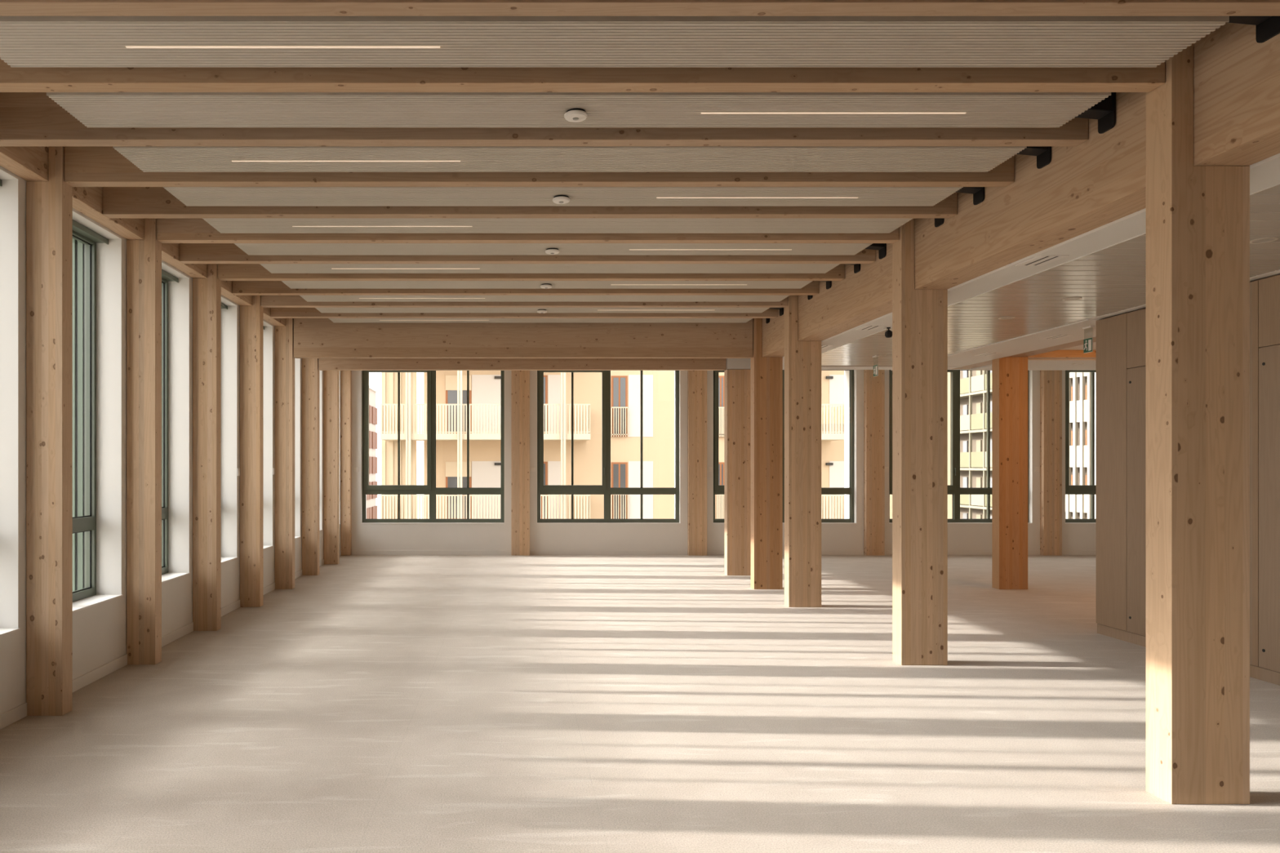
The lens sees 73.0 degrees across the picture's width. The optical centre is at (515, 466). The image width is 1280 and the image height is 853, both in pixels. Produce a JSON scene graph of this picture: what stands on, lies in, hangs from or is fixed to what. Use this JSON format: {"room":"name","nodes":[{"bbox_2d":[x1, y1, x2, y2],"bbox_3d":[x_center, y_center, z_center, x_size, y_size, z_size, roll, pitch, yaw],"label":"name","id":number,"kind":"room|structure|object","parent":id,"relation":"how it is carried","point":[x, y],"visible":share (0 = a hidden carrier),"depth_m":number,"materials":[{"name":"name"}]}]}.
{"room":"empty office floor","nodes":[
{"label":"empty office floor","id":0,"kind":"room"},
{"bbox_2d":[0,165,340,715],"bbox_3d":[-3.212,-0.235,4.750,0.415,4.030,21.100,0,0,0],"label":"wall","id":1,"kind":"structure","parent":0,"point":[99,631],"depth_m":6.51,"materials":[{"name":"white paint"}]},
{"bbox_2d":[0,178,20,636],"bbox_3d":[-3.208,-0.372,4.617,0.425,2.728,1.093,0,0,0],"label":"window","id":2,"kind":"structure","parent":1,"relation":"in","point":[3,632],"depth_m":5.09,"materials":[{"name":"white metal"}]},
{"bbox_2d":[72,219,123,613],"bbox_3d":[-3.208,-0.372,5.968,0.425,2.728,1.093,0,0,0],"label":"window","id":3,"kind":"structure","parent":1,"relation":"in","point":[85,240],"depth_m":6.48,"materials":[{"name":"green metal"}]},
{"bbox_2d":[0,551,341,729],"bbox_3d":[-2.999,1.489,7.995,0.012,0.082,13.390,0,0,0],"label":"baseboard","id":4,"kind":"structure","parent":1,"relation":"attached to","point":[18,713],"depth_m":6.29,"materials":[{"name":"white paint"}]},
{"bbox_2d":[161,269,190,583],"bbox_3d":[-3.208,-0.372,7.319,0.425,2.728,1.093,0,0,0],"label":"window","id":5,"kind":"structure","parent":1,"relation":"in","point":[166,277],"depth_m":7.83,"materials":[{"name":"green metal"}]},
{"bbox_2d":[221,302,238,564],"bbox_3d":[-3.208,-0.372,8.671,0.425,2.728,1.093,0,0,0],"label":"window","id":6,"kind":"structure","parent":1,"relation":"in","point":[224,559],"depth_m":9.06,"materials":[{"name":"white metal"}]},
{"bbox_2d":[0,555,1279,852],"bbox_3d":[4.740,1.655,4.750,16.320,0.250,21.100,0,0,0],"label":"floor","id":7,"kind":"structure","parent":0,"point":[371,704],"depth_m":5.03,"materials":[{"name":"concrete"}]},
{"bbox_2d":[26,146,72,715],"bbox_3d":[-2.889,-0.360,5.293,0.222,3.780,0.120,0,0,0],"label":"column","id":8,"kind":"structure","parent":7,"relation":"on","point":[49,204],"depth_m":5.23,"materials":[{"name":"wood"}]},
{"bbox_2d":[126,217,161,664],"bbox_3d":[-2.889,-0.360,6.644,0.222,3.780,0.120,0,0,0],"label":"column","id":9,"kind":"structure","parent":7,"relation":"on","point":[144,257],"depth_m":6.58,"materials":[{"name":"wood"}]},
{"bbox_2d":[192,263,221,631],"bbox_3d":[-2.889,-0.360,7.995,0.222,3.780,0.120,0,0,0],"label":"column","id":10,"kind":"structure","parent":7,"relation":"on","point":[206,292],"depth_m":7.93,"materials":[{"name":"wood"}]},
{"bbox_2d":[240,295,263,607],"bbox_3d":[-2.889,-0.360,9.346,0.222,3.780,0.120,0,0,0],"label":"column","id":11,"kind":"structure","parent":7,"relation":"on","point":[251,317],"depth_m":9.29,"materials":[{"name":"wood"}]},
{"bbox_2d":[275,318,294,589],"bbox_3d":[-2.889,-0.360,10.697,0.222,3.780,0.120,0,0,0],"label":"column","id":12,"kind":"structure","parent":7,"relation":"on","point":[284,335],"depth_m":10.64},
{"bbox_2d":[302,358,319,575],"bbox_3d":[-2.889,-0.360,12.048,0.222,3.780,0.120,0,0,0],"label":"column","id":13,"kind":"structure","parent":7,"relation":"on","point":[310,371],"depth_m":11.99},
{"bbox_2d":[323,370,339,564],"bbox_3d":[-2.889,-0.360,13.399,0.222,3.780,0.120,0,0,0],"label":"column","id":14,"kind":"structure","parent":7,"relation":"on","point":[331,378],"depth_m":13.34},
{"bbox_2d":[340,370,351,555],"bbox_3d":[-2.917,-0.357,14.711,0.165,3.775,0.103,0,0,0],"label":"column","id":15,"kind":"structure","parent":7,"relation":"on","point":[345,375],"depth_m":14.66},
{"bbox_2d":[511,370,529,555],"bbox_3d":[0.090,-0.357,14.712,0.316,3.775,0.104,0,0,0],"label":"column","id":16,"kind":"structure","parent":7,"relation":"on","point":[520,380],"depth_m":14.66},
{"bbox_2d":[687,370,706,555],"bbox_3d":[3.138,-0.357,14.712,0.316,3.775,0.104,0,0,0],"label":"column","id":17,"kind":"structure","parent":7,"relation":"on","point":[696,380],"depth_m":14.66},
{"bbox_2d":[724,369,750,575],"bbox_3d":[3.147,0.084,12.048,0.355,2.892,0.160,0,0,0],"label":"column","id":18,"kind":"structure","parent":7,"relation":"on","point":[736,382],"depth_m":11.97,"materials":[{"name":"wood"}]},
{"bbox_2d":[750,318,782,589],"bbox_3d":[3.147,-0.360,10.697,0.355,3.780,0.160,0,0,0],"label":"column","id":19,"kind":"structure","parent":7,"relation":"on","point":[766,372],"depth_m":10.62,"materials":[{"name":"wood"}]},
{"bbox_2d":[784,295,821,607],"bbox_3d":[3.147,-0.360,9.346,0.355,3.780,0.160,0,0,0],"label":"column","id":20,"kind":"structure","parent":7,"relation":"on","point":[802,359],"depth_m":9.27,"materials":[{"name":"wood"}]},
{"bbox_2d":[863,369,884,555],"bbox_3d":[6.186,-0.357,14.712,0.316,3.775,0.104,0,0,0],"label":"column","id":21,"kind":"structure","parent":7,"relation":"on","point":[873,387],"depth_m":14.66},
{"bbox_2d":[892,217,947,665],"bbox_3d":[3.147,-0.360,6.644,0.355,3.780,0.160,0,0,0],"label":"column","id":22,"kind":"structure","parent":7,"relation":"on","point":[919,317],"depth_m":6.56,"materials":[{"name":"wood"}]},
{"bbox_2d":[991,356,1027,589],"bbox_3d":[6.199,0.084,10.697,0.358,2.892,0.160,0,0,0],"label":"column","id":23,"kind":"structure","parent":7,"relation":"on","point":[1009,374],"depth_m":10.62,"materials":[{"name":"wood"}]},
{"bbox_2d":[1040,370,1062,555],"bbox_3d":[9.234,-0.357,14.712,0.316,3.775,0.104,0,0,0],"label":"column","id":24,"kind":"structure","parent":7,"relation":"on","point":[1051,381],"depth_m":14.66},
{"bbox_2d":[1096,313,1128,642],"bbox_3d":[5.700,0.097,7.633,0.750,2.866,0.395,0,0,0],"label":"wall panel","id":25,"kind":"object","parent":7,"relation":"on","point":[1111,332],"visible":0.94,"depth_m":7.62,"materials":[{"name":"brown wood"}]},
{"bbox_2d":[1126,308,1146,647],"bbox_3d":[5.699,0.097,7.316,0.753,2.866,0.238,0,0,0],"label":"wall panel","id":26,"kind":"object","parent":7,"relation":"on","point":[1135,320],"visible":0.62,"depth_m":7.31,"materials":[{"name":"brown wood"}]},
{"bbox_2d":[1146,43,1249,804],"bbox_3d":[3.147,-0.360,3.942,0.355,3.780,0.160,0,0,0],"label":"column","id":27,"kind":"structure","parent":7,"relation":"on","point":[1197,217],"depth_m":3.86,"materials":[{"name":"wood"}]},
{"bbox_2d":[762,22,1279,356],"bbox_3d":[3.199,-1.804,2.639,0.253,0.882,16.277,0,0,0],"label":"girder","id":28,"kind":"object","parent":27,"relation":"on","point":[1099,181],"visible":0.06,"depth_m":4.75,"materials":[{"name":"wood"}]},
{"bbox_2d":[822,280,831,288],"bbox_3d":[2.860,-1.910,8.342,0.419,0.340,0.120,0,0,0],"label":"bracket","id":29,"kind":"object","parent":28,"relation":"attached to","point":[828,283],"visible":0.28,"depth_m":8.34,"materials":[{"name":"black metal"}]},
{"bbox_2d":[844,263,860,273],"bbox_3d":[2.860,-1.910,7.648,0.419,0.340,0.120,0,0,0],"label":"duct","id":30,"kind":"object","parent":28,"relation":"attached to","point":[856,266],"visible":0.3,"depth_m":7.64,"materials":[{"name":"black metal"}]},
{"bbox_2d":[865,243,886,258],"bbox_3d":[2.860,-1.910,7.122,0.419,0.340,0.120,0,0,0],"label":"bracket","id":31,"kind":"object","parent":28,"relation":"attached to","point":[882,247],"visible":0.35,"depth_m":7.09,"materials":[{"name":"black metal"}]},
{"bbox_2d":[934,217,944,226],"bbox_3d":[2.860,-1.910,6.166,0.419,0.340,0.120,0,0,0],"label":"duct","id":32,"kind":"object","parent":28,"relation":"attached to","point":[938,221],"visible":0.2,"depth_m":6.17,"materials":[{"name":"black metal"}]},
{"bbox_2d":[955,186,984,204],"bbox_3d":[2.860,-1.910,5.640,0.419,0.340,0.120,0,0,0],"label":"duct","id":33,"kind":"object","parent":28,"relation":"attached to","point":[978,193],"visible":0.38,"depth_m":5.63,"materials":[{"name":"black metal"}]},
{"bbox_2d":[1017,146,1051,168],"bbox_3d":[2.860,-1.910,4.946,0.419,0.340,0.120,0,0,0],"label":"duct","id":34,"kind":"object","parent":28,"relation":"attached to","point":[1043,153],"visible":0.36,"depth_m":4.93,"materials":[{"name":"black metal"}]},
{"bbox_2d":[1075,92,1115,133],"bbox_3d":[2.860,-1.910,4.420,0.419,0.340,0.120,0,0,0],"label":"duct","id":35,"kind":"object","parent":28,"relation":"attached to","point":[1104,111],"visible":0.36,"depth_m":4.38,"materials":[{"name":"black metal"}]},
{"bbox_2d":[1226,15,1279,43],"bbox_3d":[2.860,-1.910,3.464,0.419,0.340,0.120,0,0,0],"label":"duct","id":36,"kind":"object","parent":28,"relation":"attached to","point":[1267,27],"visible":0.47,"depth_m":3.48,"materials":[{"name":"black metal"}]},
{"bbox_2d":[1249,280,1261,679],"bbox_3d":[5.700,0.097,6.388,0.750,2.866,0.544,0,0,0],"label":"wall panel","id":37,"kind":"object","parent":7,"relation":"on","point":[1255,670],"visible":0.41,"depth_m":6.16,"materials":[{"name":"brown wood"}]},
{"bbox_2d":[1258,275,1279,685],"bbox_3d":[5.699,0.097,5.808,0.753,2.866,0.616,0,0,0],"label":"wall panel","id":38,"kind":"object","parent":7,"relation":"on","point":[1268,287],"visible":1,"depth_m":6.03,"materials":[{"name":"brown wood"}]},
{"bbox_3d":[-2.889,-0.360,3.942,0.222,3.780,0.120,0,0,0],"label":"column","id":39,"kind":"structure","parent":7,"relation":"on","visible":0},
{"bbox_2d":[0,146,285,326],"bbox_3d":[-2.933,-1.998,4.579,0.134,0.494,20.158,0,0,0],"label":"girder","id":40,"kind":"object","parent":39,"relation":"on","point":[29,163],"visible":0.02,"depth_m":5.90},
{"bbox_2d":[351,369,1096,550],"bbox_3d":[4.740,-0.235,15.033,16.320,4.030,0.535,0,0,0],"label":"wall","id":41,"kind":"structure","parent":0,"point":[364,536],"depth_m":14.77,"materials":[{"name":"white paint"}]},
{"bbox_2d":[360,370,504,524],"bbox_3d":[-1.431,-0.372,14.883,2.486,2.728,0.257,0,0,0],"label":"window","id":42,"kind":"structure","parent":41,"relation":"in","point":[430,489],"depth_m":14.86,"materials":[{"name":"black metal"}]},
{"bbox_2d":[537,370,680,524],"bbox_3d":[1.615,-0.372,14.883,2.486,2.728,0.257,0,0,0],"label":"window","id":43,"kind":"structure","parent":41,"relation":"in","point":[605,489],"depth_m":14.86,"materials":[{"name":"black metal"}]},
{"bbox_2d":[351,550,1096,555],"bbox_3d":[4.646,1.489,14.759,14.952,0.082,0.012,0,0,0],"label":"baseboard","id":44,"kind":"structure","parent":41,"relation":"attached to","point":[353,552],"depth_m":14.75,"materials":[{"name":"white paint"}]},
{"bbox_2d":[712,369,857,524],"bbox_3d":[4.661,-0.372,14.883,2.486,2.728,0.257,0,0,0],"label":"window","id":45,"kind":"structure","parent":41,"relation":"in","point":[717,489],"depth_m":14.86,"materials":[{"name":"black metal"}]},
{"bbox_2d":[888,369,1032,524],"bbox_3d":[7.707,-0.372,14.883,2.486,2.728,0.257,0,0,0],"label":"window","id":46,"kind":"structure","parent":41,"relation":"in","point":[954,489],"depth_m":14.86,"materials":[{"name":"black metal"}]},
{"bbox_2d":[1065,370,1096,524],"bbox_3d":[10.753,-0.372,14.883,2.486,2.728,0.257,0,0,0],"label":"window","id":47,"kind":"structure","parent":41,"relation":"in","point":[1091,489],"depth_m":14.86,"materials":[{"name":"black metal"}]},
{"bbox_2d":[970,342,1096,370],"bbox_3d":[9.490,-1.423,8.975,6.220,0.150,5.950,0,0,0],"label":"ceiling","id":48,"kind":"structure","parent":0,"point":[1033,364],"depth_m":11.27,"materials":[{"name":"white paint"}]},
{"bbox_2d":[821,184,1279,365],"bbox_3d":[4.447,-1.366,3.050,1.625,0.024,17.094,0,0,0],"label":"ceiling","id":49,"kind":"structure","parent":0,"point":[1112,279],"depth_m":6.84,"materials":[{"name":"silver metal"}]},
{"bbox_2d":[782,365,962,369],"bbox_3d":[4.830,-1.371,11.725,2.400,0.054,0.450,0,0,0],"label":"trim","id":50,"kind":"structure","parent":49,"relation":"attached to","point":[823,367],"depth_m":11.75,"materials":[{"name":"white paint"}]},
{"bbox_2d":[871,355,879,377],"bbox_3d":[4.385,-1.223,10.380,0.040,0.250,0.124,0,0,0],"label":"exit sign","id":51,"kind":"object","parent":49,"relation":"hanging from","point":[875,366],"visible":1,"depth_m":10.35,"materials":[{"name":"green plastic"}]},
{"bbox_2d":[782,152,1279,367],"bbox_3d":[3.479,-1.370,3.225,0.309,0.056,17.450,0,0,0],"label":"bulkhead","id":52,"kind":"object","parent":49,"relation":"attached to","point":[1264,174],"depth_m":5.38,"materials":[{"name":"white paint"}]},
{"bbox_2d":[854,324,885,330],"bbox_3d":[3.440,-1.346,8.280,0.180,0.004,0.280,0,0,0],"label":"air diffuser","id":53,"kind":"object","parent":52,"relation":"attached to","point":[868,327],"visible":1,"depth_m":8.27,"materials":[{"name":"grey"}]},
{"bbox_2d":[884,327,892,337],"bbox_3d":[3.618,-1.298,8.270,0.068,0.100,0.068,0,0,-22],"label":"spotlight","id":54,"kind":"object","parent":52,"relation":"attached to","point":[888,334],"visible":0.98,"depth_m":8.25,"materials":[{"name":"black metal"}]},
{"bbox_2d":[1015,254,1069,266],"bbox_3d":[3.440,-1.346,5.580,0.180,0.004,0.280,0,0,0],"label":"air diffuser","id":55,"kind":"object","parent":52,"relation":"attached to","point":[1042,260],"visible":1,"depth_m":5.56,"materials":[{"name":"white plastic"}]},
{"bbox_2d":[1062,297,1081,300],"bbox_3d":[4.487,-1.351,6.880,0.136,0.005,0.136,0,0,0],"label":"recessed light","id":56,"kind":"object","parent":49,"relation":"in","point":[1068,298],"visible":1,"depth_m":6.88,"materials":[{"name":"grey"}]},
{"bbox_2d":[890,269,1279,370],"bbox_3d":[5.644,-1.370,3.225,0.771,0.056,17.450,0,0,0],"label":"bulkhead","id":57,"kind":"object","parent":49,"relation":"attached to","point":[1031,342],"visible":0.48,"depth_m":9.21,"materials":[{"name":"white paint"}]},
{"bbox_2d":[1040,334,1073,338],"bbox_3d":[5.620,-1.346,8.860,0.180,0.004,0.280,0,0,0],"label":"air diffuser","id":58,"kind":"object","parent":57,"relation":"attached to","point":[1055,336],"visible":1,"depth_m":8.84,"materials":[{"name":"grey"}]},
{"bbox_2d":[1082,325,1094,353],"bbox_3d":[5.520,-1.223,8.220,0.040,0.250,0.124,0,0,0],"label":"exit sign","id":59,"kind":"object","parent":57,"relation":"hanging from","point":[1087,343],"visible":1,"depth_m":8.21,"materials":[{"name":"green plastic"}]},
{"bbox_2d":[1249,236,1278,243],"bbox_3d":[4.470,-1.351,5.100,0.136,0.005,0.136,0,0,0],"label":"recessed light","id":60,"kind":"object","parent":49,"relation":"in","point":[1262,240],"visible":0.98,"depth_m":5.09,"materials":[{"name":"silver metal"}]},
{"bbox_2d":[1249,274,1279,282],"bbox_3d":[8.150,-2.375,4.750,9.500,0.250,21.100,0,0,0],"label":"ceiling","id":61,"kind":"structure","parent":0,"point":[1277,274],"depth_m":10.18,"materials":[{"name":"white paint"}]},
{"bbox_2d":[725,358,970,369],"bbox_3d":[7.786,-1.809,12.010,9.628,0.882,0.120,0,0,0],"label":"bulkhead","id":62,"kind":"object","parent":61,"relation":"attached to","point":[731,363],"visible":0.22,"depth_m":11.95,"materials":[{"name":"white paint"}]},
{"bbox_2d":[953,307,1146,368],"bbox_3d":[6.200,-1.804,9.900,0.300,0.882,4.100,0,0,0],"label":"girder","id":63,"kind":"object","parent":61,"relation":"attached to","point":[1077,343],"visible":0.14,"depth_m":10.10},
{"bbox_2d":[1027,350,1096,358],"bbox_3d":[9.492,-1.802,10.695,6.215,0.886,0.130,0,0,0],"label":"beam","id":64,"kind":"structure","parent":61,"relation":"attached to","point":[1057,353],"depth_m":10.63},
{"bbox_3d":[0.090,-2.375,4.750,7.020,0.250,21.100,0,0,0],"label":"ceiling","id":65,"kind":"structure","parent":0,"visible":0},
{"bbox_2d":[318,358,725,370],"bbox_3d":[0.099,-1.796,12.048,5.727,0.868,0.110,0,0,0],"label":"beam","id":66,"kind":"structure","parent":65,"relation":"attached to","point":[324,364],"depth_m":11.99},
{"bbox_2d":[293,318,752,358],"bbox_3d":[0.099,-1.796,10.697,5.727,0.868,0.110,0,0,0],"label":"beam","id":67,"kind":"structure","parent":65,"relation":"attached to","point":[313,338],"depth_m":10.64,"materials":[{"name":"wood"}]},
{"bbox_2d":[270,307,777,318],"bbox_3d":[0.103,-1.990,10.021,5.930,0.480,0.098,0,0,0],"label":"ceiling beam","id":68,"kind":"structure","parent":65,"relation":"attached to","point":[275,313],"depth_m":9.97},
{"bbox_2d":[261,295,787,307],"bbox_3d":[0.097,-1.990,9.346,5.738,0.480,0.098,0,0,0],"label":"ceiling beam","id":69,"kind":"structure","parent":65,"relation":"attached to","point":[267,301],"depth_m":9.30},
{"bbox_2d":[231,280,818,295],"bbox_3d":[0.103,-1.990,8.671,5.930,0.480,0.098,0,0,0],"label":"ceiling beam","id":70,"kind":"structure","parent":65,"relation":"attached to","point":[238,287],"depth_m":8.62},
{"bbox_2d":[179,243,875,263],"bbox_3d":[0.103,-1.990,7.319,5.930,0.480,0.098,0,0,0],"label":"ceiling beam","id":71,"kind":"structure","parent":65,"relation":"attached to","point":[189,253],"depth_m":7.27,"materials":[{"name":"wood"}]},
{"bbox_2d":[156,217,898,243],"bbox_3d":[0.097,-1.990,6.644,5.738,0.480,0.098,0,0,0],"label":"ceiling beam","id":72,"kind":"structure","parent":65,"relation":"attached to","point":[169,230],"depth_m":6.59,"materials":[{"name":"wood"}]},
{"bbox_2d":[102,186,957,217],"bbox_3d":[0.103,-1.990,5.968,5.930,0.480,0.098,0,0,0],"label":"ceiling beam","id":73,"kind":"structure","parent":65,"relation":"attached to","point":[117,202],"depth_m":5.92,"materials":[{"name":"wood"}]},
{"bbox_2d":[217,263,844,280],"bbox_3d":[0.148,-1.990,7.995,5.840,0.480,0.098,0,0,0],"label":"ceiling beam","id":74,"kind":"structure","parent":65,"relation":"attached to","point":[226,272],"depth_m":7.95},
{"bbox_2d":[64,146,1014,186],"bbox_3d":[0.148,-1.990,5.293,5.840,0.480,0.098,0,0,0],"label":"ceiling beam","id":75,"kind":"structure","parent":65,"relation":"attached to","point":[84,166],"depth_m":5.25,"materials":[{"name":"wood"}]},
{"bbox_2d":[328,318,751,322],"bbox_3d":[0.303,-2.014,10.359,5.097,0.473,0.390,0,0,0],"label":"ceiling panel","id":76,"kind":"object","parent":65,"relation":"hanging from","point":[334,320],"visible":0.53,"depth_m":10.38,"materials":[{"name":"silver metal"}]},
{"bbox_2d":[315,307,768,312],"bbox_3d":[0.303,-2.014,9.684,5.097,0.473,0.390,0,0,0],"label":"ceiling panel","id":77,"kind":"object","parent":65,"relation":"hanging from","point":[320,309],"visible":0.42,"depth_m":9.68,"materials":[{"name":"silver metal"}]},
{"bbox_2d":[0,92,1088,146],"bbox_3d":[0.103,-1.990,4.617,5.930,0.480,0.098,0,0,0],"label":"ceiling beam","id":78,"kind":"structure","parent":65,"relation":"attached to","point":[26,118],"depth_m":4.57,"materials":[{"name":"wood"}]},
{"bbox_2d":[300,295,788,302],"bbox_3d":[0.303,-2.014,9.008,5.097,0.473,0.390,0,0,0],"label":"ceiling panel","id":79,"kind":"object","parent":65,"relation":"hanging from","point":[308,298],"visible":0.59,"depth_m":8.98,"materials":[{"name":"silver metal"}]},
{"bbox_2d":[281,280,812,288],"bbox_3d":[0.303,-2.014,8.333,5.097,0.473,0.390,0,0,0],"label":"ceiling panel","id":80,"kind":"object","parent":65,"relation":"hanging from","point":[291,284],"visible":0.5,"depth_m":8.33,"materials":[{"name":"silver metal"}]},
{"bbox_2d":[540,283,552,288],"bbox_3d":[0.303,-1.759,8.333,0.116,0.038,0.116,0,0,0],"label":"smoke detector","id":81,"kind":"object","parent":80,"relation":"attached to","point":[545,286],"visible":1,"depth_m":8.29,"materials":[{"name":"white plastic"}]},
{"bbox_2d":[260,263,839,273],"bbox_3d":[0.303,-2.014,7.657,5.097,0.473,0.390,0,0,0],"label":"ceiling panel","id":82,"kind":"object","parent":65,"relation":"hanging from","point":[272,268],"visible":0.63,"depth_m":7.63,"materials":[{"name":"silver metal"}]},
{"bbox_2d":[234,243,872,255],"bbox_3d":[0.303,-2.014,6.982,5.097,0.473,0.390,0,0,0],"label":"ceiling panel","id":83,"kind":"object","parent":65,"relation":"hanging from","point":[251,249],"visible":0.66,"depth_m":6.96,"materials":[{"name":"silver metal"}]},
{"bbox_2d":[545,248,559,254],"bbox_3d":[0.303,-1.759,6.982,0.116,0.038,0.116,0,0,0],"label":"smoke detector","id":84,"kind":"object","parent":83,"relation":"attached to","point":[549,251],"visible":1,"depth_m":6.94,"materials":[{"name":"white plastic"}]},
{"bbox_2d":[201,217,913,233],"bbox_3d":[0.303,-2.014,6.306,5.097,0.473,0.390,0,0,0],"label":"ceiling panel","id":85,"kind":"object","parent":65,"relation":"hanging from","point":[224,225],"visible":0.83,"depth_m":6.30,"materials":[{"name":"wood"}]},
{"bbox_2d":[163,186,963,205],"bbox_3d":[0.303,-2.014,5.631,5.097,0.473,0.390,0,0,0],"label":"ceiling panel","id":86,"kind":"object","parent":65,"relation":"hanging from","point":[188,196],"visible":0.7,"depth_m":5.58,"materials":[{"name":"wood"}]},
{"bbox_2d":[552,195,569,204],"bbox_3d":[0.303,-1.759,5.631,0.116,0.038,0.116,0,0,0],"label":"smoke detector","id":87,"kind":"object","parent":86,"relation":"attached to","point":[558,199],"visible":1,"depth_m":5.60,"materials":[{"name":"white plastic"}]},
{"bbox_2d":[112,146,1026,172],"bbox_3d":[0.303,-2.014,4.955,5.097,0.473,0.390,0,0,0],"label":"ceiling panel","id":88,"kind":"object","parent":65,"relation":"hanging from","point":[147,158],"visible":0.8,"depth_m":4.93,"materials":[{"name":"wood"}]},
{"bbox_2d":[46,92,1111,127],"bbox_3d":[0.303,-2.014,4.280,5.097,0.473,0.390,0,0,0],"label":"ceiling panel","id":89,"kind":"object","parent":65,"relation":"hanging from","point":[92,109],"visible":0.7,"depth_m":4.25,"materials":[{"name":"wood"}]},
{"bbox_2d":[564,108,587,122],"bbox_3d":[0.303,-1.759,4.280,0.116,0.038,0.116,0,0,0],"label":"smoke detector","id":90,"kind":"object","parent":89,"relation":"attached to","point":[574,115],"visible":1,"depth_m":4.25,"materials":[{"name":"white plastic"}]},
{"bbox_2d":[0,57,1164,92],"bbox_3d":[0.097,-1.990,3.942,5.738,0.480,0.098,0,0,0],"label":"ceiling beam","id":91,"kind":"structure","parent":65,"relation":"attached to","point":[12,79],"depth_m":3.89,"materials":[{"name":"wood"}]},
{"bbox_2d":[0,15,1229,66],"bbox_3d":[0.303,-2.014,3.604,5.097,0.473,0.390,0,0,0],"label":"ceiling panel","id":92,"kind":"object","parent":65,"relation":"hanging from","point":[25,41],"visible":0.99,"depth_m":3.57,"materials":[{"name":"wood"}]},
{"bbox_2d":[0,0,1279,15],"bbox_3d":[0.103,-1.990,3.267,5.930,0.480,0.098,0,0,0],"label":"ceiling beam","id":93,"kind":"structure","parent":65,"relation":"attached to","point":[7,7],"depth_m":3.25,"materials":[{"name":"wood"}]},
{"label":"outside","id":94,"kind":"structure","parent":0,"visible":0},
{"bbox_2d":[375,497,422,519],"bbox_3d":[0.000,15.030,50.000,600.000,1.000,700.000,0,0,0],"label":"ground","id":95,"kind":"structure","parent":94,"point":[378,499],"depth_m":303.77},
{"bbox_2d":[366,386,377,519],"bbox_3d":[-23.200,2.732,92.750,13.600,23.595,18.100,0,0,0],"label":"house","id":96,"kind":"structure","parent":95,"relation":"on","point":[371,509],"depth_m":98.69,"materials":[{"name":"beige"}]},
{"bbox_2d":[366,506,372,519],"bbox_3d":[-16.525,5.651,96.200,0.150,1.950,3.200,0,0,0],"label":"shutter","id":97,"kind":"object","parent":96,"relation":"hanging from","point":[369,509],"depth_m":96.41,"materials":[{"name":"pink"}]},
{"bbox_2d":[366,481,372,500],"bbox_3d":[-16.525,2.751,96.200,0.150,1.950,3.200,0,0,0],"label":"shutter","id":98,"kind":"object","parent":96,"relation":"hanging from","point":[369,497],"depth_m":96.69,"materials":[{"name":"pink"}]},
{"bbox_2d":[368,456,372,473],"bbox_3d":[-16.525,-0.149,96.200,0.150,1.950,3.200,0,0,0],"label":"shutter","id":99,"kind":"object","parent":96,"relation":"hanging from","point":[370,457],"depth_m":96.96,"materials":[{"name":"pink"}]},
{"bbox_2d":[368,431,372,448],"bbox_3d":[-16.525,-3.049,96.200,0.150,1.950,3.200,0,0,0],"label":"shutter","id":100,"kind":"object","parent":96,"relation":"hanging from","point":[370,432],"depth_m":96.96,"materials":[{"name":"pink"}]},
{"bbox_2d":[368,404,372,422],"bbox_3d":[-16.525,-5.949,96.200,0.150,1.950,3.200,0,0,0],"label":"shutter","id":101,"kind":"object","parent":96,"relation":"hanging from","point":[370,406],"depth_m":96.96,"materials":[{"name":"pink"}]},
{"bbox_2d":[371,431,377,448],"bbox_3d":[-16.525,-3.049,100.200,0.150,1.950,3.200,0,0,0],"label":"shutter","id":102,"kind":"object","parent":96,"relation":"hanging from","point":[374,434],"depth_m":99.49,"materials":[{"name":"pink"}]},
{"bbox_2d":[371,406,377,424],"bbox_3d":[-16.525,-5.949,100.200,0.150,1.950,3.200,0,0,0],"label":"shutter","id":103,"kind":"object","parent":96,"relation":"hanging from","point":[374,410],"depth_m":99.66,"materials":[{"name":"pink"}]},
{"bbox_2d":[372,506,377,519],"bbox_3d":[-16.525,5.651,100.200,0.150,1.950,3.200,0,0,0],"label":"shutter","id":104,"kind":"object","parent":96,"relation":"hanging from","point":[374,508],"depth_m":99.92,"materials":[{"name":"pink"}]},
{"bbox_2d":[372,481,377,498],"bbox_3d":[-16.525,2.751,100.200,0.150,1.950,3.200,0,0,0],"label":"shutter","id":105,"kind":"object","parent":96,"relation":"hanging from","point":[374,496],"depth_m":99.49,"materials":[{"name":"pink"}]},
{"bbox_2d":[372,457,377,473],"bbox_3d":[-16.525,-0.149,100.200,0.150,1.950,3.200,0,0,0],"label":"shutter","id":106,"kind":"object","parent":96,"relation":"hanging from","point":[374,459],"depth_m":99.78,"materials":[{"name":"pink"}]},
{"bbox_2d":[380,370,951,519],"bbox_3d":[5.122,3.398,32.430,19.156,22.264,11.140,0,0,0],"label":"apartment building","id":107,"kind":"structure","parent":95,"relation":"on","point":[658,386],"depth_m":28.39,"materials":[{"name":"beige"}]},
{"bbox_2d":[960,370,991,519],"bbox_3d":[42.700,-6.959,75.500,14.600,42.978,29.000,0,0,0],"label":"apartment building","id":108,"kind":"structure","parent":95,"relation":"on","point":[973,384],"depth_m":66.78,"materials":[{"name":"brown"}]},
{"bbox_2d":[1065,372,1096,519],"bbox_3d":[40.363,-1.092,54.873,9.100,31.243,9.200,0,0,-16],"label":"apartment building","id":109,"kind":"structure","parent":95,"relation":"on","point":[1077,506],"depth_m":54.13,"materials":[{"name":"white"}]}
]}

